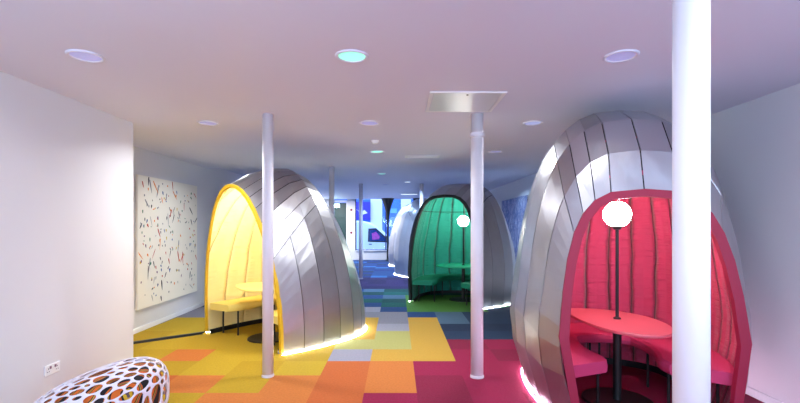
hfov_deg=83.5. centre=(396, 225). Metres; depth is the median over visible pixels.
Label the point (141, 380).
chair
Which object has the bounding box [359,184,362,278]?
support column
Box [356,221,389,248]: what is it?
van
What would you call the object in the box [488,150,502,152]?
recessed light
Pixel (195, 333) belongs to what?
cable cover
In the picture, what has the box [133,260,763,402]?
floor
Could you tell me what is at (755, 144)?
wall
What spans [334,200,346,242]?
door
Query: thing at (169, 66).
ceiling
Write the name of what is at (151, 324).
baseboard
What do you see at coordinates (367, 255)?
sill
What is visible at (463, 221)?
globe lamp
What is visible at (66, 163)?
wall
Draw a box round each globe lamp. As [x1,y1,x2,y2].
[458,216,468,264]
[603,201,631,319]
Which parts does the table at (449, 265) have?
plate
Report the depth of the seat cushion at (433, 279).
9.74 m
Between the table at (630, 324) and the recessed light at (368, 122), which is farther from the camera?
the recessed light at (368, 122)
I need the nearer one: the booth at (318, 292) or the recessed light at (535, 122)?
the recessed light at (535, 122)
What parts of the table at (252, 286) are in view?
plate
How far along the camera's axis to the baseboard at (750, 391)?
4.04 m
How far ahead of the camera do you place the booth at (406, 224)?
14.02 m
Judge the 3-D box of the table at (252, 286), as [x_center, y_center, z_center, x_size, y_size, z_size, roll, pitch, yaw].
[-1.798,1.210,6.331,1.007,0.740,0.995,0,0,0]
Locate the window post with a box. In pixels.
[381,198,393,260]
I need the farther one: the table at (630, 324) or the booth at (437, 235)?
the booth at (437, 235)
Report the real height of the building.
9.100 m
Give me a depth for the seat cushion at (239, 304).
6.52 m
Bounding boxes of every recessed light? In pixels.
[65,49,105,62]
[197,120,218,125]
[335,49,368,62]
[360,120,379,125]
[370,150,384,152]
[401,193,417,194]
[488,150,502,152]
[522,120,542,125]
[603,49,639,62]
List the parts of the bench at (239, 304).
leg, leg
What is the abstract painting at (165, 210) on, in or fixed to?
attached to the wall at (209, 182)
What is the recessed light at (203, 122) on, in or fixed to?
in the ceiling at (169, 66)
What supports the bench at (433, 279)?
on the floor
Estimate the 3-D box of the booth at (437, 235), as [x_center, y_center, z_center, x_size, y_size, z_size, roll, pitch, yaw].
[1.430,0.335,9.646,2.196,2.490,1.941,0,0,34]
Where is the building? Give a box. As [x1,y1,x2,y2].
[334,199,412,236]
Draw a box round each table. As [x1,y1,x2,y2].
[236,282,278,343]
[436,263,470,301]
[571,308,671,402]
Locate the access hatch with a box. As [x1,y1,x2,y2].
[425,92,506,111]
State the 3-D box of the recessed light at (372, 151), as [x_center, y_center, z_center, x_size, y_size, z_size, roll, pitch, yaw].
[-0.310,-1.165,7.030,0.230,0.011,0.230,0,0,0]
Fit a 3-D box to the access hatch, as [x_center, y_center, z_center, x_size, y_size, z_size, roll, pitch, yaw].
[0.625,-1.165,4.235,0.670,0.010,0.670,0,0,0]
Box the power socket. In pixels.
[44,361,59,376]
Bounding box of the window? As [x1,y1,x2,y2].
[355,199,386,250]
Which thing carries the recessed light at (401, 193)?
in the ceiling at (505, 167)
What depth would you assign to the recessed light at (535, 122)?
5.09 m
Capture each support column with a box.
[262,113,273,377]
[329,167,333,214]
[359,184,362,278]
[420,184,423,206]
[470,113,484,378]
[672,0,710,402]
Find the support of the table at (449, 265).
on the floor
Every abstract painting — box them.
[135,174,196,309]
[502,195,527,258]
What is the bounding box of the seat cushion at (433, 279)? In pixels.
[413,274,470,289]
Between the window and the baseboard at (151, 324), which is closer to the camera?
the baseboard at (151, 324)
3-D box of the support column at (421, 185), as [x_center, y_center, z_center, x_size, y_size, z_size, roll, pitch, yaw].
[0.740,0.160,13.400,0.126,2.840,0.126,0,0,0]
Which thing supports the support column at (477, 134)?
on the floor
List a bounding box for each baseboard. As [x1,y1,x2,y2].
[133,302,203,334]
[745,386,783,402]
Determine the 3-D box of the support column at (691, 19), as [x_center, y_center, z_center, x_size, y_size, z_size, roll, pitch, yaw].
[0.945,0.205,1.440,0.116,2.750,0.116,0,0,0]
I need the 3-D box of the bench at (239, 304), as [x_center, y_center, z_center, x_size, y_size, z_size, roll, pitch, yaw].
[-1.518,1.350,6.749,1.784,0.460,1.855,0,0,39]
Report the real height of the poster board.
1.350 m
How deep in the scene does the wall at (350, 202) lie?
20.88 m
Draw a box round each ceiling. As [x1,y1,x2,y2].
[0,0,799,168]
[224,147,550,198]
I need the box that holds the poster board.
[356,202,370,219]
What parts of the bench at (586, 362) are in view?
leg, leg, leg, leg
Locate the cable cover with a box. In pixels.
[133,331,203,343]
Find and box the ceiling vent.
[405,155,439,157]
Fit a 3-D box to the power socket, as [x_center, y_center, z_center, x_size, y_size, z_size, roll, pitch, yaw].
[-2.982,1.235,3.880,0.015,0.090,0.170,0,0,0]
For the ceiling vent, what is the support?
in the ceiling at (169, 66)
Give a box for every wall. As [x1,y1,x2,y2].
[0,71,132,402]
[133,146,243,328]
[324,199,354,259]
[490,83,799,402]
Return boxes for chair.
[34,357,169,402]
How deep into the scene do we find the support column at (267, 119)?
4.66 m
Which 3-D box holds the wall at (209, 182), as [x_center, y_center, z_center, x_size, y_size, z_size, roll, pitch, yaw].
[-3.925,0.130,12.965,0.150,2.900,16.070,0,0,0]
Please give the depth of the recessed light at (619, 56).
3.07 m
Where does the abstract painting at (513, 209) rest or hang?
attached to the wall at (755, 144)
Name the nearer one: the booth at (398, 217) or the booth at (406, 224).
the booth at (406, 224)
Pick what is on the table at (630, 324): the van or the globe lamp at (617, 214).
the globe lamp at (617, 214)
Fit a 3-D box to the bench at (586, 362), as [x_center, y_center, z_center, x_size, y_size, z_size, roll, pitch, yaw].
[2.081,1.350,4.334,1.647,0.460,1.708,0,0,8]
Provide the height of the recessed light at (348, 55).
0.011 m
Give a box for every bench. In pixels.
[210,294,277,345]
[413,274,470,304]
[569,323,733,402]
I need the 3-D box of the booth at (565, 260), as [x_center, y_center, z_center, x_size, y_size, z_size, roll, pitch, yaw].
[2.082,0.250,4.340,1.904,2.660,1.941,0,0,8]
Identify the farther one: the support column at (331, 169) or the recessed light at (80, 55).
the support column at (331, 169)
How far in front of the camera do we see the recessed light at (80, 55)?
3.07 m
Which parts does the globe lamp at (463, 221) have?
globe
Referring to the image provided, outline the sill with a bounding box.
[355,251,386,259]
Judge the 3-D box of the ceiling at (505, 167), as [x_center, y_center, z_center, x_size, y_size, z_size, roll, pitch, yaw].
[-0.275,-1.295,8.500,7.450,0.070,25.200,0,0,0]
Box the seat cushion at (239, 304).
[210,294,277,324]
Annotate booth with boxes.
[204,168,366,354]
[388,204,408,265]
[394,198,426,276]
[408,184,515,308]
[510,110,751,402]

